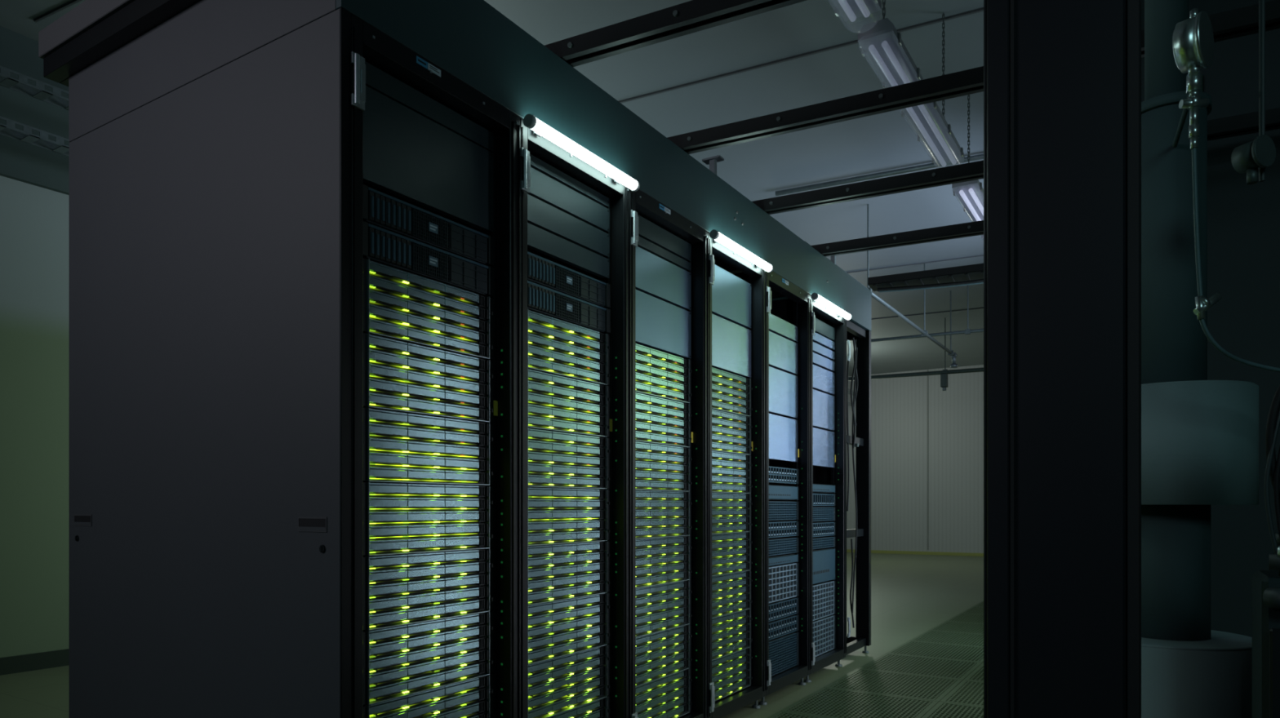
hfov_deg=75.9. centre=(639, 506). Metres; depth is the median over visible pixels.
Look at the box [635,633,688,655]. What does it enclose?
server
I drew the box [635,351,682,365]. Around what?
light
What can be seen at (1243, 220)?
wall partition
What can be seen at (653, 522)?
server
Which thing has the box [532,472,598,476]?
light
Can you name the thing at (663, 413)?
light
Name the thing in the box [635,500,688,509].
server
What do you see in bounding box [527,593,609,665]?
chassis
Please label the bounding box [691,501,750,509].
server
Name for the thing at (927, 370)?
trim
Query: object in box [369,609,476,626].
light
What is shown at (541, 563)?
light
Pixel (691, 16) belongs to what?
overhead beam
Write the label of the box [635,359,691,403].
chassis
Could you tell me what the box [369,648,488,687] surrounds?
server
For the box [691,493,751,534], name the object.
chassis
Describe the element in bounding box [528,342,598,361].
light
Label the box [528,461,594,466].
light
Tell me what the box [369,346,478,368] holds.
light
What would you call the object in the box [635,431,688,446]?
server
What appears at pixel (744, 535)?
server
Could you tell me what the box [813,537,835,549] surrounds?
server
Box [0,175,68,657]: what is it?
wall
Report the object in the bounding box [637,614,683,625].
light
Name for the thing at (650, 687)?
light
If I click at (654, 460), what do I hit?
light
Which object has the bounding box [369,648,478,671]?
light
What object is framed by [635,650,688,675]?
server
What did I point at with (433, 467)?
light
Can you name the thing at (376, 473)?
server
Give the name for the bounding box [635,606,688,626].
server
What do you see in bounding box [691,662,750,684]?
server
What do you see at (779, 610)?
server
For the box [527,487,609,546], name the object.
chassis
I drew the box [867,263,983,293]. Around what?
cable tray
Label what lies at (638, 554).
light
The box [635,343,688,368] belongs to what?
server
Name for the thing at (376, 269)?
server
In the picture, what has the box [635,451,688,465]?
server
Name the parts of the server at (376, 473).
ejector handle, ejector handle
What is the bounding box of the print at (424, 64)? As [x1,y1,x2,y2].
[417,58,439,73]
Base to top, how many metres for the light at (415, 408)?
0.001 m
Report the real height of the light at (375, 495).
0.001 m
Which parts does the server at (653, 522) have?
plate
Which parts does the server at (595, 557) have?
ejector handle, ejector handle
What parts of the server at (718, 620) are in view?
plate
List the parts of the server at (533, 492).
ejector handle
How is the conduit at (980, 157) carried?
attached to the ceiling at (886, 141)
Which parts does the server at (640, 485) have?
plate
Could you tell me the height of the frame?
2.151 m
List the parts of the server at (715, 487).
plate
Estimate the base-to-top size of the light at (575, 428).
0.001 m
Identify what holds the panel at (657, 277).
attached to the rack at (643, 205)
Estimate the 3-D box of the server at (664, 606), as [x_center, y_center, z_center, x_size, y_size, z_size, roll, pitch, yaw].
[-0.173,0.402,3.432,0.626,0.036,0.432,0,0,32]
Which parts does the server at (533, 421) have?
ejector handle, ejector handle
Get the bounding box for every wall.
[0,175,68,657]
[846,364,983,553]
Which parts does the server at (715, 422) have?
plate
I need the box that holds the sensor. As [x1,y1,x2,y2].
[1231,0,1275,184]
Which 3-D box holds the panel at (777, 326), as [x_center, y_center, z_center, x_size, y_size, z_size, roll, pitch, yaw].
[0.731,-0.944,4.307,0.022,0.080,0.483,0,0,32]
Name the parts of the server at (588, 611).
ejector handle, ejector handle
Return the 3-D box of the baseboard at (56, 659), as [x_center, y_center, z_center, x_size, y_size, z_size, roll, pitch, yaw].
[-0.959,0.930,9.118,0.015,0.100,19.900,0,0,32]
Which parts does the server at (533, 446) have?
ejector handle, ejector handle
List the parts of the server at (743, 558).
plate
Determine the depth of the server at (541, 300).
2.74 m
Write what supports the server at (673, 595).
on the server at (664, 606)
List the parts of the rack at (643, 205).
post, frame, panel, frame, mounting rail, frame, post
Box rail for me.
[848,318,983,391]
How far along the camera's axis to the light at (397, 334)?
2.23 m
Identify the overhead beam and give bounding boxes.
[544,0,806,66]
[666,0,1279,154]
[752,107,1279,214]
[810,220,983,257]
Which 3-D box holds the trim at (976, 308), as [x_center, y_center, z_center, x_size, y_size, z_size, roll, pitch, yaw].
[5.473,-2.764,11.073,8.300,0.012,0.014,0,0,27]
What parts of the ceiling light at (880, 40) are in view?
chain, chain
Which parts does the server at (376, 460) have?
ejector handle, ejector handle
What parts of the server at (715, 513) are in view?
plate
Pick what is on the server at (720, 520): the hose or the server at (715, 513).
the server at (715, 513)
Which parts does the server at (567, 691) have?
ejector handle, ejector handle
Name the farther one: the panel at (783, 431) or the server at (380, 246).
the panel at (783, 431)
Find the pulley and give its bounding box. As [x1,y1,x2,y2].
[1172,8,1214,150]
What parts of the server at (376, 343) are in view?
ejector handle, ejector handle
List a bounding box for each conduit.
[775,153,983,195]
[871,284,983,342]
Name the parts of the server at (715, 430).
plate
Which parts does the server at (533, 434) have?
ejector handle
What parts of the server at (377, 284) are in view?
ejector handle, ejector handle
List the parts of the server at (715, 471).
plate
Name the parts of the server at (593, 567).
ejector handle, ejector handle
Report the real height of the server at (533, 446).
0.036 m
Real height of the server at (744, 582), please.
0.036 m
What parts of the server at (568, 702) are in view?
ejector handle, ejector handle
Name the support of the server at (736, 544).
on the server at (740, 551)
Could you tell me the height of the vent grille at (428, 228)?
0.072 m
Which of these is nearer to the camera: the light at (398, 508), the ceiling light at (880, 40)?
the light at (398, 508)
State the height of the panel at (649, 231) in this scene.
0.071 m
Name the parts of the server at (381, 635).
ejector handle, ejector handle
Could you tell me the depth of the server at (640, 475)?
3.28 m
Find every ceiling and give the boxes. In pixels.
[0,0,983,376]
[0,26,69,195]
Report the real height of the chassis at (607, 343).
0.184 m
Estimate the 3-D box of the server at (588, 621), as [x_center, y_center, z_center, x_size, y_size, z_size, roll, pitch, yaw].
[-0.498,0.402,2.915,0.626,0.036,0.432,0,0,32]
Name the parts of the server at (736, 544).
plate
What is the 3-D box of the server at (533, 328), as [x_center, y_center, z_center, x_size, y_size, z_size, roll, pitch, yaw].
[-0.498,-0.564,2.915,0.626,0.036,0.432,0,0,32]
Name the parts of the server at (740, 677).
plate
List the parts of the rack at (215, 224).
recessed handle, panel, recessed handle, corner trim, post, frame, panel, frame, mounting rail, post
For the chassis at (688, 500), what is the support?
in the rack at (643, 205)
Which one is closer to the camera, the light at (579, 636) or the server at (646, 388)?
the light at (579, 636)
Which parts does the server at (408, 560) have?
ejector handle, plate, ejector handle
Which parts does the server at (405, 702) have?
ejector handle, ejector handle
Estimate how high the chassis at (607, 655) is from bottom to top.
0.184 m
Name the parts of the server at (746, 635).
plate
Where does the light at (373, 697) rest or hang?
attached to the server at (402, 686)
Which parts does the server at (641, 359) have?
ejector handle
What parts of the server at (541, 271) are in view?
bay handle, bay handle, bay handle, bay handle, bay handle, bay handle, bay handle, bay handle, panel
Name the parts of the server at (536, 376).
ejector handle, ejector handle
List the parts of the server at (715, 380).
plate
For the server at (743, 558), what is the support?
on the server at (744, 566)
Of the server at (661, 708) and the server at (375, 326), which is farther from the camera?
the server at (661, 708)
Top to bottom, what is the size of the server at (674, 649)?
0.036 m
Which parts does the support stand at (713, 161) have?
stem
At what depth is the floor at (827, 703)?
4.47 m
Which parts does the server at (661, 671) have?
ejector handle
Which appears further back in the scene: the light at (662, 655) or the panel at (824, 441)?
the panel at (824, 441)
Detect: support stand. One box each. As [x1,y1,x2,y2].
[702,155,724,174]
[830,255,835,264]
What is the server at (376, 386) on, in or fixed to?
on the server at (376, 400)
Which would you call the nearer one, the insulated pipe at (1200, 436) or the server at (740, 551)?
the insulated pipe at (1200, 436)
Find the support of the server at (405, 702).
on the server at (430, 708)
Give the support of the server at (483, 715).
on the server
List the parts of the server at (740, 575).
plate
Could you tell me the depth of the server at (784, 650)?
4.34 m
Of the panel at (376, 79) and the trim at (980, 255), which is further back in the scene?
the trim at (980, 255)
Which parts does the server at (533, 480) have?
ejector handle, ejector handle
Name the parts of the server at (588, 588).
ejector handle, ejector handle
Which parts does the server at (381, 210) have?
bay handle, bay handle, bay handle, bay handle, bay handle, bay handle, bay handle, bay handle, panel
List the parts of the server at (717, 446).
plate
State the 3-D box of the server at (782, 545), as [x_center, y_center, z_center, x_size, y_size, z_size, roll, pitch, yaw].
[0.478,0.213,4.466,0.625,0.084,0.483,0,0,32]
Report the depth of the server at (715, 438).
3.80 m
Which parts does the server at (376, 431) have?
ejector handle, ejector handle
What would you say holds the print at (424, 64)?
attached to the rack at (215, 224)
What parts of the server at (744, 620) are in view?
plate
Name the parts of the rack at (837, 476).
frame, post, panel, panel, blanking panel, blanking panel, blanking panel, blanking panel, frame, frame, mounting rail, post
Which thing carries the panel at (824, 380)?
attached to the rack at (837, 476)
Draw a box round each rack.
[68,7,520,717]
[520,117,631,717]
[630,189,709,717]
[691,232,766,717]
[751,271,811,705]
[796,294,846,683]
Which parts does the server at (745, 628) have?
plate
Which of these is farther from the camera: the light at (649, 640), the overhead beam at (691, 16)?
the light at (649, 640)
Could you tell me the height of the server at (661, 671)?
0.036 m
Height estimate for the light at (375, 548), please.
0.001 m
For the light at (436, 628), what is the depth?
2.19 m
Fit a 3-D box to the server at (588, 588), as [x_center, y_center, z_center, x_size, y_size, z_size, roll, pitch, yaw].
[-0.498,0.289,2.915,0.626,0.036,0.432,0,0,32]
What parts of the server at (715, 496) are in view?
plate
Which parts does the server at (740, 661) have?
plate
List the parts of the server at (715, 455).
plate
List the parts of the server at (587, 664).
ejector handle, ejector handle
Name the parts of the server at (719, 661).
plate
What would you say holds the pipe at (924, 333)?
hanging from the ceiling at (886, 141)
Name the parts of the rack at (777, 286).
post, frame, panel, frame, frame, mounting rail, post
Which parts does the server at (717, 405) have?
plate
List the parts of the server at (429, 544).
ejector handle, ejector handle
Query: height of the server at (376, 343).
0.036 m
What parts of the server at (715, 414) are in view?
plate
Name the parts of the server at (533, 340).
ejector handle, ejector handle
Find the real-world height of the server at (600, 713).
0.036 m
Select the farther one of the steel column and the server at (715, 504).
the server at (715, 504)
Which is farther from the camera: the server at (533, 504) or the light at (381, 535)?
the server at (533, 504)
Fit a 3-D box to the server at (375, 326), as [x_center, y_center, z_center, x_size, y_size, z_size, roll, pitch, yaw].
[-0.824,-0.455,2.398,0.626,0.036,0.432,0,0,32]
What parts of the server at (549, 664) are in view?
ejector handle, ejector handle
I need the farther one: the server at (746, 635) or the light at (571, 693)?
the server at (746, 635)
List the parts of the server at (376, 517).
ejector handle, plate, ejector handle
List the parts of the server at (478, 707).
plate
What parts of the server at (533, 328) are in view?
ejector handle, ejector handle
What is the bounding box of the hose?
[1191,147,1279,372]
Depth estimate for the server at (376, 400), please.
2.22 m
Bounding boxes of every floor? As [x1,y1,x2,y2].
[0,552,983,717]
[767,711,826,717]
[780,621,983,717]
[946,613,983,624]
[960,606,983,615]
[963,662,983,682]
[973,600,983,607]
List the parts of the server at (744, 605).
plate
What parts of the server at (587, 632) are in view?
ejector handle, ejector handle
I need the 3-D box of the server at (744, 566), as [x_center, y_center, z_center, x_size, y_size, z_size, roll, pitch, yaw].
[0.153,0.289,3.949,0.626,0.036,0.432,0,0,32]
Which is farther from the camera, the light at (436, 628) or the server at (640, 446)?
the server at (640, 446)
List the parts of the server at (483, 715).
plate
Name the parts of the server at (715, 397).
plate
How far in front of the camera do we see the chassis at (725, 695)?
3.91 m
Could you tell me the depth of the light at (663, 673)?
3.24 m
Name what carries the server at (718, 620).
on the server at (744, 620)
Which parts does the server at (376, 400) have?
ejector handle, ejector handle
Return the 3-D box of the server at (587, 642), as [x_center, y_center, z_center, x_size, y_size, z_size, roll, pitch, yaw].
[-0.498,0.475,2.915,0.626,0.036,0.432,0,0,32]
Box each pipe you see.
[804,204,957,368]
[1141,0,1258,717]
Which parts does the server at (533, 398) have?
ejector handle, ejector handle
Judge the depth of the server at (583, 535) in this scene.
2.75 m
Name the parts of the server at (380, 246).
bay handle, bay handle, bay handle, bay handle, bay handle, bay handle, bay handle, bay handle, panel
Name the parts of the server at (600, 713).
plate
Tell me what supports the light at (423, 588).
attached to the server at (420, 586)
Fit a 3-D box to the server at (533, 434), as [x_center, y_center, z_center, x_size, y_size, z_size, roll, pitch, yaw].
[-0.498,-0.228,2.915,0.626,0.036,0.432,0,0,32]
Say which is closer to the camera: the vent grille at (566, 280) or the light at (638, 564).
the vent grille at (566, 280)
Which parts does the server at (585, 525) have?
ejector handle, plate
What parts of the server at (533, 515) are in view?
plate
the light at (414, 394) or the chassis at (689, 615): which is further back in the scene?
the chassis at (689, 615)
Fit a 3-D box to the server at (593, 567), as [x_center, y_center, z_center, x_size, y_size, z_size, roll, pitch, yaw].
[-0.498,0.216,2.915,0.626,0.036,0.432,0,0,32]
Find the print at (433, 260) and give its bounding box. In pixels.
[430,257,437,264]
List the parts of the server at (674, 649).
ejector handle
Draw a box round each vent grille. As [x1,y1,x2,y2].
[411,208,448,248]
[411,242,448,281]
[554,266,579,296]
[554,293,579,323]
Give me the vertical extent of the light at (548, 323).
0.001 m
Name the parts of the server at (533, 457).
ejector handle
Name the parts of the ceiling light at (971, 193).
chain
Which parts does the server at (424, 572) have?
ejector handle, ejector handle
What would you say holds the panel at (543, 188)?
attached to the rack at (620, 196)
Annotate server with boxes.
[363,184,493,266]
[363,221,493,297]
[363,318,488,357]
[363,392,488,421]
[363,549,488,570]
[363,612,488,644]
[363,675,488,717]
[369,260,488,308]
[369,275,488,320]
[369,289,488,333]
[369,303,488,346]
[369,334,488,372]
[369,349,488,384]
[369,363,488,396]
[369,377,488,408]
[369,408,488,435]
[369,423,488,447]
[369,437,488,459]
[369,452,488,472]
[369,466,488,484]
[369,482,488,497]
[369,497,488,511]
[369,511,488,525]
[369,523,488,540]
[369,535,488,554]
[369,561,488,584]
[369,573,488,599]
[369,586,488,613]
[369,598,488,627]
[369,624,488,658]
[369,636,488,673]
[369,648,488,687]
[369,661,488,702]
[371,687,488,717]
[419,699,488,717]
[466,712,488,717]
[527,251,610,308]
[527,280,610,333]
[527,541,606,557]
[527,594,606,616]
[527,645,606,675]
[528,310,606,343]
[528,321,606,353]
[528,333,606,364]
[528,344,606,373]
[528,356,606,383]
[528,368,606,395]
[528,381,606,405]
[528,392,606,416]
[528,404,606,426]
[528,415,606,435]
[528,428,606,448]
[528,440,606,457]
[528,451,606,467]
[528,462,606,478]
[528,475,606,488]
[528,487,606,499]
[528,498,606,510]
[528,510,606,521]
[528,520,606,533]
[528,530,606,544]
[528,551,606,568]
[528,561,606,580]
[528,572,606,591]
[528,582,606,603]
[528,603,606,627]
[528,613,606,639]
[528,623,606,651]
[528,634,606,662]
[528,655,606,687]
[528,666,606,698]
[528,675,606,711]
[528,686,606,717]
[547,697,606,717]
[573,707,606,717]
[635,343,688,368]
[635,353,688,376]
[635,363,688,385]
[635,372,688,394]
[635,382,688,402]
[635,392,688,412]
[635,402,688,421]
[635,412,688,429]
[635,421,688,438]
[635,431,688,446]
[635,441,688,456]
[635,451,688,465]
[635,461,688,473]
[635,471,688,482]
[635,480,688,491]
[635,490,688,500]
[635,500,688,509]
[635,509,688,519]
[635,518,688,528]
[635,526,688,537]
[635,536,688,548]
[635,545,688,558]
[635,553,688,568]
[635,562,688,577]
[635,570,688,586]
[635,580,688,597]
[635,589,688,607]
[635,597,688,617]
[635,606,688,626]
[635,614,688,635]
[635,625,688,646]
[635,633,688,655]
[635,641,688,666]
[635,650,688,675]
[635,659,688,685]
[635,669,688,695]
[635,677,688,706]
[635,686,688,713]
[637,694,688,717]
[650,703,688,717]
[691,367,750,386]
[691,375,750,393]
[691,383,750,400]
[691,391,750,408]
[691,400,750,415]
[691,408,750,424]
[691,417,750,431]
[691,425,750,439]
[691,442,750,453]
[691,451,750,462]
[691,459,750,470]
[691,467,750,478]
[691,475,750,485]
[691,484,750,493]
[691,493,750,501]
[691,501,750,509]
[691,509,750,517]
[691,516,750,525]
[691,524,750,533]
[691,532,750,542]
[691,539,750,551]
[691,547,750,559]
[691,555,750,567]
[691,562,750,575]
[691,571,750,584]
[691,578,750,592]
[691,586,750,600]
[691,593,750,608]
[691,600,750,617]
[691,609,750,626]
[691,617,750,635]
[691,624,750,643]
[691,631,750,651]
[691,639,750,659]
[691,648,750,668]
[691,655,750,676]
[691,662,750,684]
[691,670,750,693]
[691,678,750,701]
[711,434,750,447]
[768,466,798,484]
[768,484,798,500]
[768,501,798,520]
[768,520,798,538]
[768,537,798,556]
[768,554,798,566]
[768,563,798,603]
[768,597,798,622]
[768,614,798,640]
[768,632,798,676]
[797,484,835,493]
[797,493,835,506]
[797,507,835,521]
[797,522,835,537]
[797,548,835,584]
[797,581,835,621]
[797,615,835,657]
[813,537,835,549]
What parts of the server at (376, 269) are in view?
ejector handle, ejector handle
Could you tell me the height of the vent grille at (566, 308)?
0.072 m
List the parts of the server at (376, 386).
ejector handle, ejector handle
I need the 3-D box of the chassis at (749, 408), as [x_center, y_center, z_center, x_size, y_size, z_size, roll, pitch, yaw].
[0.150,-0.526,3.951,0.640,0.184,0.482,0,0,32]
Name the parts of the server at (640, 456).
plate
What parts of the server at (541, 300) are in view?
bay handle, bay handle, bay handle, bay handle, bay handle, bay handle, bay handle, bay handle, panel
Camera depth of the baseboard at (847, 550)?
16.60 m
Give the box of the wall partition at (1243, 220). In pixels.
[1141,0,1279,637]
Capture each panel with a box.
[363,85,493,231]
[364,61,493,151]
[527,167,609,232]
[527,194,609,257]
[527,222,609,278]
[529,154,609,207]
[635,246,690,310]
[635,289,690,358]
[637,214,690,261]
[637,235,690,271]
[711,265,751,328]
[711,313,751,377]
[768,313,797,342]
[768,331,797,374]
[768,366,797,418]
[768,413,797,462]
[813,364,835,395]
[813,389,835,431]
[813,427,835,467]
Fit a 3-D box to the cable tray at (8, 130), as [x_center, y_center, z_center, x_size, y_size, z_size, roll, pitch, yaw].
[-0.788,-2.394,8.597,0.120,0.749,18.800,0,0,32]
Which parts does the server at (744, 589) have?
plate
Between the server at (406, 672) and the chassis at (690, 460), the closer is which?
the server at (406, 672)
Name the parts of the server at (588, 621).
ejector handle, ejector handle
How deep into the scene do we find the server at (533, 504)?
2.75 m
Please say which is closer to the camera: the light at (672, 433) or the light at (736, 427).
the light at (672, 433)
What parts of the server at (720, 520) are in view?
plate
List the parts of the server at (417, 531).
ejector handle, plate, ejector handle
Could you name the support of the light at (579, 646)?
attached to the server at (587, 642)
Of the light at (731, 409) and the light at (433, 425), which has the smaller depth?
the light at (433, 425)
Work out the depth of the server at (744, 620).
3.79 m
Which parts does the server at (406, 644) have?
ejector handle, ejector handle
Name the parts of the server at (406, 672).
ejector handle, ejector handle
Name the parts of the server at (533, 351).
ejector handle, ejector handle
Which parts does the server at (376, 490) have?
ejector handle, plate, ejector handle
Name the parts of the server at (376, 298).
ejector handle, ejector handle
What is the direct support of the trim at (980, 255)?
attached to the ceiling at (886, 141)
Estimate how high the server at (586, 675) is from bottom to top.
0.036 m
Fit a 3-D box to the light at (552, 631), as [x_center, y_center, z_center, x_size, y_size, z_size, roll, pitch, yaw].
[-0.254,0.415,2.740,0.011,0.001,0.392,0,0,32]
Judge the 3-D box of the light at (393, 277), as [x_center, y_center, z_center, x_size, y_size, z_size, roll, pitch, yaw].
[-0.580,-0.587,2.223,0.011,0.001,0.392,0,0,32]
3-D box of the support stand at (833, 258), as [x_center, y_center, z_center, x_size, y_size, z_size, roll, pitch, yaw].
[1.213,-1.524,5.151,0.090,0.168,0.060,0,0,32]
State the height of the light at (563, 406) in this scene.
0.001 m
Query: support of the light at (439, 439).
attached to the server at (376, 431)
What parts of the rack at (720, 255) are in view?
post, frame, panel, frame, frame, frame, mounting rail, post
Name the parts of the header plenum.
panel, panel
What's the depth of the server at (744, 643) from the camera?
3.79 m
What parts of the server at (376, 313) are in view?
ejector handle, ejector handle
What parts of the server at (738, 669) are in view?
plate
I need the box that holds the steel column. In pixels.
[983,0,1141,717]
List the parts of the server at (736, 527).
plate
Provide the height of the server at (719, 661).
0.036 m
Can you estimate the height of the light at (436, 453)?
0.001 m
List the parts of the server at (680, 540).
plate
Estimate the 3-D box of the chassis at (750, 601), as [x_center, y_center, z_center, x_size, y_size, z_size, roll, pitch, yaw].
[0.150,0.404,3.951,0.640,0.184,0.482,0,0,32]
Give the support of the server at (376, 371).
on the server at (376, 386)
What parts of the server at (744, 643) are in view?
plate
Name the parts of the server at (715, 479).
plate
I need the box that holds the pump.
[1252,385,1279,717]
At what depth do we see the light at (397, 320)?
2.22 m
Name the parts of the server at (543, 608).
ejector handle, ejector handle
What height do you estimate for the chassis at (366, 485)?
0.184 m
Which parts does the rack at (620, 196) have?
post, frame, panel, frame, mounting rail, post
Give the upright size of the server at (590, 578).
0.036 m
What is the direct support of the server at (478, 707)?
on the server at (483, 715)
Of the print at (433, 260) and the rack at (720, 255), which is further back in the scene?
the rack at (720, 255)
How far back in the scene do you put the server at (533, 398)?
2.74 m
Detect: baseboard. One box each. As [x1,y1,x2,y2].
[0,648,68,675]
[846,549,983,556]
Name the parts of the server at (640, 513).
plate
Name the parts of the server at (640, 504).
plate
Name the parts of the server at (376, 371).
ejector handle, ejector handle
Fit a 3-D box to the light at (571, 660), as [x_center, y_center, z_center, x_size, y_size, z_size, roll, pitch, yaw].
[-0.254,0.529,2.740,0.011,0.001,0.392,0,0,32]
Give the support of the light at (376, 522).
attached to the server at (376, 517)
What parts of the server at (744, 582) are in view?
plate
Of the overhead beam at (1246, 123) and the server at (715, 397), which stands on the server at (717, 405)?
the server at (715, 397)
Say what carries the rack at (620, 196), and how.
on the floor at (912, 595)
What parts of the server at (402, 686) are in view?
ejector handle, ejector handle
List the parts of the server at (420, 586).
ejector handle, ejector handle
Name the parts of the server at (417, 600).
ejector handle, ejector handle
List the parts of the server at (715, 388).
plate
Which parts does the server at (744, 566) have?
plate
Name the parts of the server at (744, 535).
plate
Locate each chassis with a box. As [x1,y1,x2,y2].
[363,257,493,359]
[363,333,493,422]
[363,408,493,485]
[363,482,493,555]
[363,549,493,631]
[363,611,493,705]
[363,674,493,717]
[527,308,609,385]
[527,368,609,437]
[527,427,609,488]
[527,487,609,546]
[527,542,609,605]
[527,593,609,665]
[527,644,609,717]
[603,696,609,717]
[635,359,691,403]
[635,404,691,448]
[635,448,691,492]
[635,492,691,539]
[635,536,691,588]
[635,580,691,637]
[635,624,691,687]
[671,668,691,717]
[691,378,751,417]
[691,417,751,455]
[691,455,751,493]
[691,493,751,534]
[691,532,751,576]
[691,570,751,618]
[691,608,751,661]
[691,647,751,702]
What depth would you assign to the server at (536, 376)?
2.74 m
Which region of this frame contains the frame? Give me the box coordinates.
[845,319,871,655]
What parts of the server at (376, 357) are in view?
ejector handle, ejector handle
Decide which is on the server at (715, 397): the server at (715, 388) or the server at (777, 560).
the server at (715, 388)
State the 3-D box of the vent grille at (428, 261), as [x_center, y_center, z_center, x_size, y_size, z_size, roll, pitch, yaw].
[-0.570,-0.663,2.231,0.007,0.072,0.130,0,0,32]
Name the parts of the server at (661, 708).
ejector handle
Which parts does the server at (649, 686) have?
ejector handle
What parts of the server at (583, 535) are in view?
ejector handle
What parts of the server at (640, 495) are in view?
plate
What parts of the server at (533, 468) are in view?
ejector handle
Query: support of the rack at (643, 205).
on the floor at (912, 595)
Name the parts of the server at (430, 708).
ejector handle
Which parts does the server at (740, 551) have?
plate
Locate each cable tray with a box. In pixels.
[0,65,853,395]
[0,115,851,405]
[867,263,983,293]
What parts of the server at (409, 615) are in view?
ejector handle, ejector handle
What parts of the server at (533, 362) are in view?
ejector handle, ejector handle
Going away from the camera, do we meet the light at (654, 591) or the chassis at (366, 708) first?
the chassis at (366, 708)
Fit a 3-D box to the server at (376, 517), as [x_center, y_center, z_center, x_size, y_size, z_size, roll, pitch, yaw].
[-0.824,0.030,2.398,0.626,0.036,0.432,0,0,32]
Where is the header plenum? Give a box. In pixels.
[68,0,871,333]
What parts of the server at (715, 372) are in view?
plate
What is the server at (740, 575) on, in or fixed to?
on the server at (744, 582)
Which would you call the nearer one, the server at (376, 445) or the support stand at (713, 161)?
the server at (376, 445)
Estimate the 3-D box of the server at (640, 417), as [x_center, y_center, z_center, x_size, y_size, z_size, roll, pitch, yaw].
[-0.173,-0.342,3.432,0.626,0.036,0.432,0,0,32]
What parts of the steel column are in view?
edge trim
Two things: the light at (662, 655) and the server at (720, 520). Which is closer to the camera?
the light at (662, 655)
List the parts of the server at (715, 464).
plate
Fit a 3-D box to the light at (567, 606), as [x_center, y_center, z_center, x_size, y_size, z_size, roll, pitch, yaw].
[-0.254,0.343,2.740,0.011,0.001,0.392,0,0,32]
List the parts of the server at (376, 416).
ejector handle, ejector handle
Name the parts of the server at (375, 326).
ejector handle, ejector handle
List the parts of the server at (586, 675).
ejector handle, ejector handle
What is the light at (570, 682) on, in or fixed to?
attached to the server at (586, 675)
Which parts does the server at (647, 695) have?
ejector handle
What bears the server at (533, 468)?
on the server at (533, 480)
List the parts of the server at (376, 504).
ejector handle, plate, ejector handle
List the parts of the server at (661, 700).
ejector handle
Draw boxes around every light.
[369,272,477,305]
[369,287,478,317]
[369,301,478,329]
[369,315,476,342]
[369,330,478,355]
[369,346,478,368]
[369,361,478,381]
[369,375,476,394]
[369,390,478,406]
[369,404,478,418]
[369,449,478,457]
[369,560,478,568]
[369,597,478,612]
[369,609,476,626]
[369,623,477,643]
[369,636,477,657]
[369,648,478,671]
[369,661,477,686]
[369,674,477,701]
[369,687,477,716]
[370,585,476,597]
[372,421,478,432]
[372,546,478,552]
[374,464,477,470]
[375,435,475,444]
[375,478,469,482]
[375,494,458,496]
[375,521,459,524]
[377,572,476,582]
[379,533,475,537]
[398,508,478,509]
[416,700,478,717]
[523,113,639,191]
[528,320,597,341]
[528,331,599,351]
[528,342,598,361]
[528,355,598,371]
[528,366,599,382]
[528,378,599,393]
[528,402,599,413]
[528,413,599,424]
[528,425,597,434]
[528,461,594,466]
[528,571,595,579]
[528,581,599,591]
[528,591,598,602]
[528,603,598,615]
[528,613,598,626]
[528,623,599,638]
[528,633,597,649]
[528,644,599,661]
[528,655,599,674]
[528,666,598,685]
[528,675,598,697]
[528,686,599,709]
[529,391,597,403]
[529,449,599,456]
[530,438,597,445]
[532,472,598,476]
[532,484,599,487]
[532,528,595,532]
[532,538,597,543]
[533,550,598,555]
[533,560,599,567]
[536,696,598,717]
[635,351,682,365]
[635,360,683,374]
[635,370,682,383]
[635,380,682,391]
[635,390,683,400]
[635,400,683,410]
[635,409,681,419]
[635,419,682,427]
[635,429,683,436]
[635,439,682,445]
[635,449,679,454]
[635,458,681,463]
[635,561,679,567]
[635,569,683,577]
[636,468,683,472]
[636,543,683,547]
[636,552,682,557]
[636,578,683,586]
[636,588,682,596]
[636,597,681,606]
[636,605,683,616]
[636,623,682,635]
[636,632,681,645]
[636,641,683,655]
[636,650,683,665]
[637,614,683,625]
[637,659,682,674]
[637,667,683,684]
[637,677,683,694]
[638,533,683,537]
[651,507,683,508]
[709,229,773,272]
[711,373,745,384]
[711,382,745,391]
[711,390,743,399]
[711,398,745,407]
[711,406,745,414]
[711,416,743,422]
[711,424,744,431]
[711,432,745,438]
[811,293,852,320]
[831,0,881,22]
[857,0,964,166]
[951,94,983,239]
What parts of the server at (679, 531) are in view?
plate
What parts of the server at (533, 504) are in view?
ejector handle, plate, ejector handle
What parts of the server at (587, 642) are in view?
ejector handle, ejector handle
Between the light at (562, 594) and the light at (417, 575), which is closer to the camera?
the light at (417, 575)
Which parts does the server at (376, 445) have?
ejector handle, ejector handle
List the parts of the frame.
post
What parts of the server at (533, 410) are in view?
ejector handle, ejector handle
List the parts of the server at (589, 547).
ejector handle, ejector handle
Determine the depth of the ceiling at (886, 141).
5.64 m
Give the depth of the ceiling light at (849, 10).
3.27 m
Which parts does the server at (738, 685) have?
plate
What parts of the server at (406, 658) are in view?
ejector handle, ejector handle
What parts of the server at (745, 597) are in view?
plate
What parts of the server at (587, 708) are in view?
ejector handle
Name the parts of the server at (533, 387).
ejector handle, ejector handle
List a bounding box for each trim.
[33,0,81,22]
[618,7,983,102]
[847,254,983,273]
[871,307,983,319]
[927,369,928,550]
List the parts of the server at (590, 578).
ejector handle, ejector handle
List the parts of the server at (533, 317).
ejector handle, ejector handle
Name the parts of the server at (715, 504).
plate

